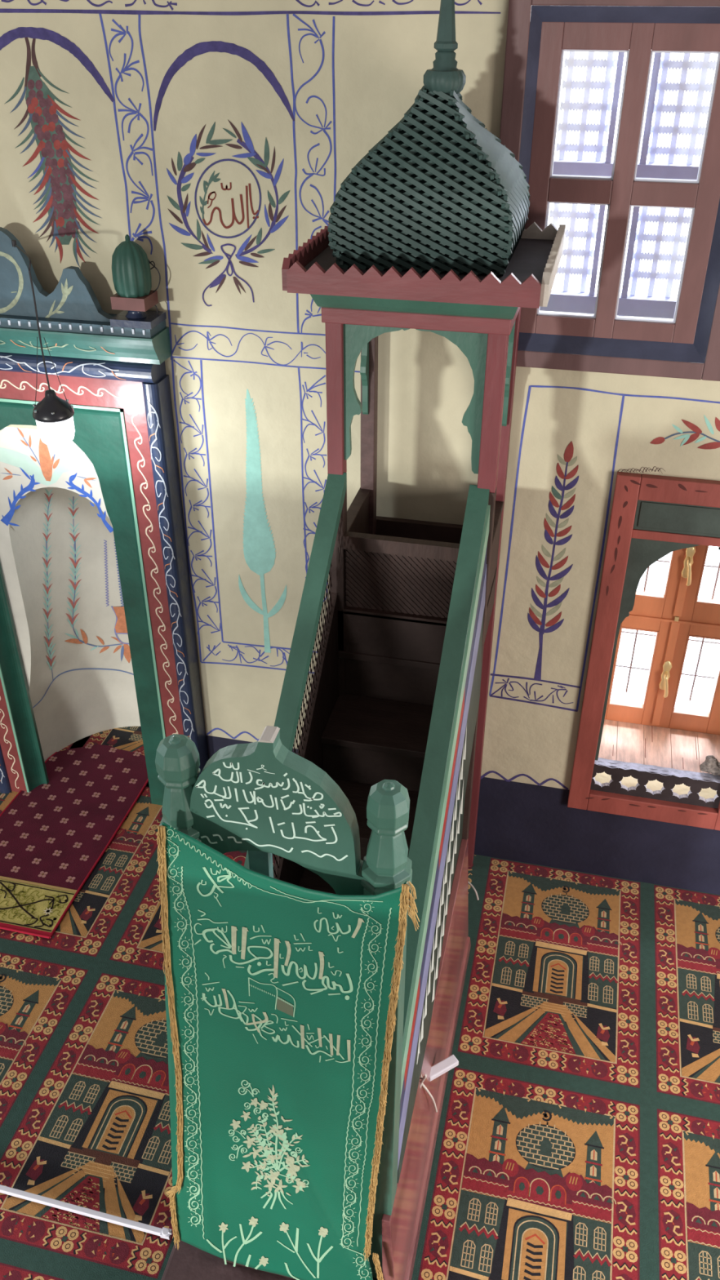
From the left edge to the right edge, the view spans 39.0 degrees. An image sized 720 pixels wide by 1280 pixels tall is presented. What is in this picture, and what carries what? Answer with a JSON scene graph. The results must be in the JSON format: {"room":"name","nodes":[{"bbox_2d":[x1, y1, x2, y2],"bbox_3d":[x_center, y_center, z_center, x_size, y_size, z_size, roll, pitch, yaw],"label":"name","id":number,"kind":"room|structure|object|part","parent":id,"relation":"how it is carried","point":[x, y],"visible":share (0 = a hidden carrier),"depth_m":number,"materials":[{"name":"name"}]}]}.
{"room":"mosque","nodes":[
{"label":"mosque","id":0,"kind":"room"},
{"bbox_2d":[0,0,719,894],"bbox_3d":[0.143,-1.921,3.428,12.500,6.510,0.617,7,34,11],"label":"wall","id":1,"kind":"structure","parent":0,"point":[220,137],"depth_m":3.66,"materials":[{"name":"beige paint"}]},
{"bbox_2d":[499,0,719,381],"bbox_3d":[0.869,-1.500,3.318,0.804,1.155,0.383,7,34,11],"label":"window","id":2,"kind":"structure","parent":1,"relation":"in","point":[601,337],"depth_m":3.28,"materials":[{"name":"brown paint"}]},
{"bbox_2d":[549,203,599,293],"bbox_3d":[0.755,-1.402,3.635,0.173,0.305,0.020,7,34,11],"label":"grille","id":3,"kind":"object","parent":2,"relation":"attached to","point":[556,214],"depth_m":3.61,"materials":[{"name":"white paint"}]},
{"bbox_2d":[555,51,617,160],"bbox_3d":[0.756,-1.780,3.390,0.173,0.335,0.020,7,34,11],"label":"grille","id":4,"kind":"object","parent":2,"relation":"attached to","point":[571,63],"depth_m":3.38,"materials":[{"name":"white paint"}]},
{"bbox_3d":[0.902,-1.563,3.447,0.660,0.990,0.050,7,34,11],"label":"frame","id":5,"kind":"part","parent":2,"relation":"part of","materials":[{"name":"brown wood"}]},
{"bbox_2d":[629,207,690,297],"bbox_3d":[1.052,-1.364,3.578,0.180,0.305,0.020,7,34,11],"label":"grille","id":6,"kind":"object","parent":2,"relation":"attached to","point":[641,237],"depth_m":3.57,"materials":[{"name":"white paint"}]},
{"bbox_2d":[647,53,716,164],"bbox_3d":[1.052,-1.742,3.333,0.180,0.335,0.020,7,34,11],"label":"grille","id":7,"kind":"object","parent":2,"relation":"attached to","point":[660,108],"depth_m":3.32,"materials":[{"name":"white paint"}]},
{"bbox_2d":[567,471,719,830],"bbox_3d":[1.331,-0.014,4.233,0.716,1.598,0.513,7,34,11],"label":"window","id":8,"kind":"structure","parent":1,"relation":"in","point":[653,517],"depth_m":4.34,"materials":[{"name":"red wood"}]},
{"bbox_3d":[1.329,0.482,4.543,0.588,0.022,0.345,7,34,11],"label":"sill","id":9,"kind":"part","parent":8,"relation":"part of","materials":[{"name":"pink wood"}]},
{"bbox_3d":[1.344,0.174,4.468,0.043,0.171,0.051,7,34,11],"label":"handle","id":10,"kind":"part","parent":8,"relation":"part of","materials":[{"name":"gold metal"}]},
{"bbox_3d":[1.283,-0.373,3.750,0.544,0.035,0.045,7,34,11],"label":"rail","id":11,"kind":"part","parent":8,"relation":"part of","materials":[{"name":"red wood"}]},
{"bbox_3d":[1.283,-0.441,3.706,0.544,0.128,0.045,7,34,11],"label":"panel","id":12,"kind":"part","parent":8,"relation":"part of","materials":[{"name":"green paint"}]},
{"bbox_3d":[1.345,-0.304,4.158,0.043,0.171,0.051,7,34,11],"label":"handle","id":13,"kind":"part","parent":8,"relation":"part of","materials":[{"name":"gold metal"}]},
{"bbox_2d":[699,755,719,775],"bbox_3d":[1.512,0.533,4.336,0.120,0.091,0.063,7,34,11],"label":"stone","id":14,"kind":"object","parent":8,"relation":"on","point":[711,765],"visible":1,"depth_m":4.32,"materials":[{"name":"grey stone"}]},
{"bbox_3d":[-0.547,2.429,2.744,12.500,0.056,6.660,7,34,11],"label":"floor","id":15,"kind":"structure","parent":0,"visible":0},
{"bbox_2d":[0,726,719,1279],"bbox_3d":[-0.548,2.404,2.721,12.500,0.003,6.650,7,34,11],"label":"carpet","id":16,"kind":"object","parent":15,"relation":"on","point":[578,1137],"visible":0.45,"depth_m":3.83,"materials":[{"name":"red carpet"}]},
{"bbox_2d":[0,743,148,938],"bbox_3d":[-1.499,0.917,4.988,0.631,0.012,1.285,7,34,11],"label":"rug","id":17,"kind":"object","parent":16,"relation":"on","point":[53,835],"visible":0.98,"depth_m":4.96,"materials":[{"name":"red carpet"}]},
{"bbox_3d":[-1.615,1.180,4.581,0.612,0.008,0.274,7,34,11],"label":"panel","id":18,"kind":"part","parent":17,"relation":"part of","materials":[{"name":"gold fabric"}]},
{"bbox_2d":[0,1184,172,1239],"bbox_3d":[-1.544,1.838,3.551,1.906,0.028,0.026,8,34,12],"label":"cable trunking","id":19,"kind":"object","parent":16,"relation":"on","point":[164,1233],"visible":1,"depth_m":3.42,"materials":[{"name":"white plastic"}]},
{"bbox_2d":[0,226,208,805],"bbox_3d":[-1.229,-0.474,4.622,1.176,2.757,0.726,7,34,11],"label":"mihrab","id":20,"kind":"object","parent":16,"relation":"on","point":[98,633],"visible":0.94,"depth_m":4.36,"materials":[{"name":"paint"}]},
{"bbox_3d":[-1.815,-0.183,4.651,0.068,2.235,0.128,7,34,11],"label":"column moulding","id":21,"kind":"part","parent":20,"relation":"part of","materials":[{"name":"blue paint"}]},
{"bbox_3d":[-1.734,-0.180,4.647,0.094,2.235,0.100,7,34,11],"label":"border panel","id":22,"kind":"part","parent":20,"relation":"part of","materials":[{"name":"paint"}]},
{"bbox_2d":[11,240,75,447],"bbox_3d":[-1.122,-1.058,3.619,0.144,0.640,0.466,-7,34,-11],"label":"hanging lamp","id":23,"kind":"object","parent":20,"relation":"hanging from","point":[53,415],"visible":1,"depth_m":3.56,"materials":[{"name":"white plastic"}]},
{"bbox_3d":[-1.086,-0.752,3.633,0.128,0.111,0.128,7,34,11],"label":"bulb","id":24,"kind":"part","parent":23,"relation":"part of","materials":[{"name":"white glass"}]},
{"bbox_3d":[-1.302,-1.014,3.986,0.842,0.115,0.100,7,34,11],"label":"lintel panel","id":25,"kind":"part","parent":20,"relation":"part of","materials":[{"name":"paint"}]},
{"bbox_3d":[-1.288,-0.067,4.640,0.690,2.055,0.018,7,34,11],"label":"spandrel panel","id":26,"kind":"part","parent":20,"relation":"part of","materials":[{"name":"green paint"}]},
{"bbox_3d":[-1.297,-0.068,4.581,0.810,2.120,0.081,7,34,11],"label":"moulding","id":27,"kind":"part","parent":20,"relation":"part of","materials":[{"name":"green paint"}]},
{"bbox_3d":[-1.297,-1.082,3.916,1.110,0.076,0.140,7,34,11],"label":"head moulding","id":28,"kind":"part","parent":20,"relation":"part of","materials":[{"name":"blue paint"}]},
{"bbox_3d":[-1.297,-1.152,3.857,1.165,0.107,0.163,7,34,11],"label":"cornice","id":29,"kind":"part","parent":20,"relation":"part of","materials":[{"name":"green paint"}]},
{"bbox_3d":[-0.854,-0.067,4.476,0.094,2.235,0.100,7,34,11],"label":"border panel","id":30,"kind":"part","parent":20,"relation":"part of","materials":[{"name":"paint"}]},
{"bbox_3d":[-0.779,-0.050,4.450,0.068,2.235,0.128,7,34,11],"label":"column moulding","id":31,"kind":"part","parent":20,"relation":"part of","materials":[{"name":"blue paint"}]},
{"bbox_2d":[155,0,565,1279],"bbox_3d":[0.007,0.078,2.937,0.800,3.670,2.350,7,34,11],"label":"minbar","id":32,"kind":"object","parent":16,"relation":"on","point":[426,232],"visible":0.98,"depth_m":3.04,"materials":[{"name":"green paint"}]},
{"bbox_3d":[-0.384,1.077,2.666,0.107,2.088,0.107,3,33,5],"label":"gate post","id":33,"kind":"part","parent":32,"relation":"part of","materials":[{"name":"green paint"}]},
{"bbox_2d":[156,821,419,1279],"bbox_3d":[-0.217,1.180,2.567,0.692,1.828,0.046,7,34,11],"label":"curtain","id":34,"kind":"object","parent":32,"relation":"hanging from","point":[281,997],"visible":1,"depth_m":2.46,"materials":[{"name":"green fabric"}]},
{"bbox_3d":[-0.243,0.351,3.055,0.060,1.217,1.490,7,34,11],"label":"handrail","id":35,"kind":"part","parent":32,"relation":"part of","materials":[{"name":"green paint"}]},
{"bbox_3d":[-0.243,0.479,3.212,0.002,1.373,1.276,7,34,11],"label":"pierced panel","id":36,"kind":"part","parent":32,"relation":"part of","materials":[{"name":"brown wood"}]},
{"bbox_3d":[-0.076,0.132,3.800,0.052,2.640,0.055,7,34,11],"label":"kiosk post","id":37,"kind":"part","parent":32,"relation":"part of","materials":[{"name":"red paint"}]},
{"bbox_3d":[-0.024,-0.905,3.394,0.020,0.458,0.415,7,34,11],"label":"arch panel","id":38,"kind":"part","parent":32,"relation":"part of","materials":[{"name":"green paint"}]},
{"bbox_3d":[0.032,-0.112,4.175,0.052,2.640,0.055,7,34,11],"label":"kiosk post","id":39,"kind":"part","parent":32,"relation":"part of","materials":[{"name":"brown wood"}]},
{"bbox_3d":[0.056,1.148,2.590,0.107,2.053,0.107,3,33,5],"label":"gate post","id":40,"kind":"part","parent":32,"relation":"part of","materials":[{"name":"green paint"}]},
{"bbox_3d":[0.213,-1.105,3.128,0.647,0.083,0.680,7,34,11],"label":"cove cornice","id":41,"kind":"part","parent":32,"relation":"part of","materials":[{"name":"green paint"}]},
{"bbox_3d":[0.165,-0.754,3.161,0.465,0.458,0.020,7,34,11],"label":"arch panel","id":42,"kind":"part","parent":32,"relation":"part of","materials":[{"name":"green paint"}]},
{"bbox_3d":[0.270,1.464,3.604,0.074,0.620,1.540,7,34,11],"label":"panel","id":43,"kind":"part","parent":32,"relation":"part of","materials":[{"name":"red wood"}]},
{"bbox_2d":[420,1054,458,1112],"bbox_3d":[0.236,1.431,3.365,0.080,0.448,0.277,20,38,27],"label":"box","id":44,"kind":"object","parent":32,"relation":"attached to","point":[451,1062],"visible":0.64,"depth_m":3.45,"materials":[{"name":"white plastic"}]},
{"bbox_3d":[0.216,1.463,3.315,0.049,0.448,0.157,21,38,28],"label":"cord","id":45,"kind":"part","parent":44,"relation":"part of","materials":[{"name":"white plastic"}]},
{"bbox_3d":[0.213,0.409,2.966,0.065,1.217,1.490,7,34,11],"label":"handrail","id":46,"kind":"part","parent":32,"relation":"part of","materials":[{"name":"green paint"}]},
{"bbox_2d":[467,880,479,900],"bbox_3d":[0.457,1.051,4.350,0.017,0.068,0.160,-18,37,-26],"label":"cable","id":47,"kind":"object","parent":32,"relation":"attached to","point":[468,882],"visible":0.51,"depth_m":4.30,"materials":[{"name":"grey plastic"}]},
{"bbox_3d":[0.407,0.194,3.706,0.058,2.640,0.055,7,34,11],"label":"kiosk post","id":48,"kind":"part","parent":32,"relation":"part of","materials":[{"name":"red paint"}]},
{"bbox_3d":[0.508,-0.058,4.093,0.059,2.640,0.060,7,34,11],"label":"kiosk post","id":49,"kind":"part","parent":32,"relation":"part of","materials":[{"name":"red paint"}]},
{"bbox_3d":[0.463,-0.843,3.299,0.020,0.458,0.415,7,34,11],"label":"arch panel","id":50,"kind":"part","parent":32,"relation":"part of","materials":[{"name":"green paint"}]}
]}

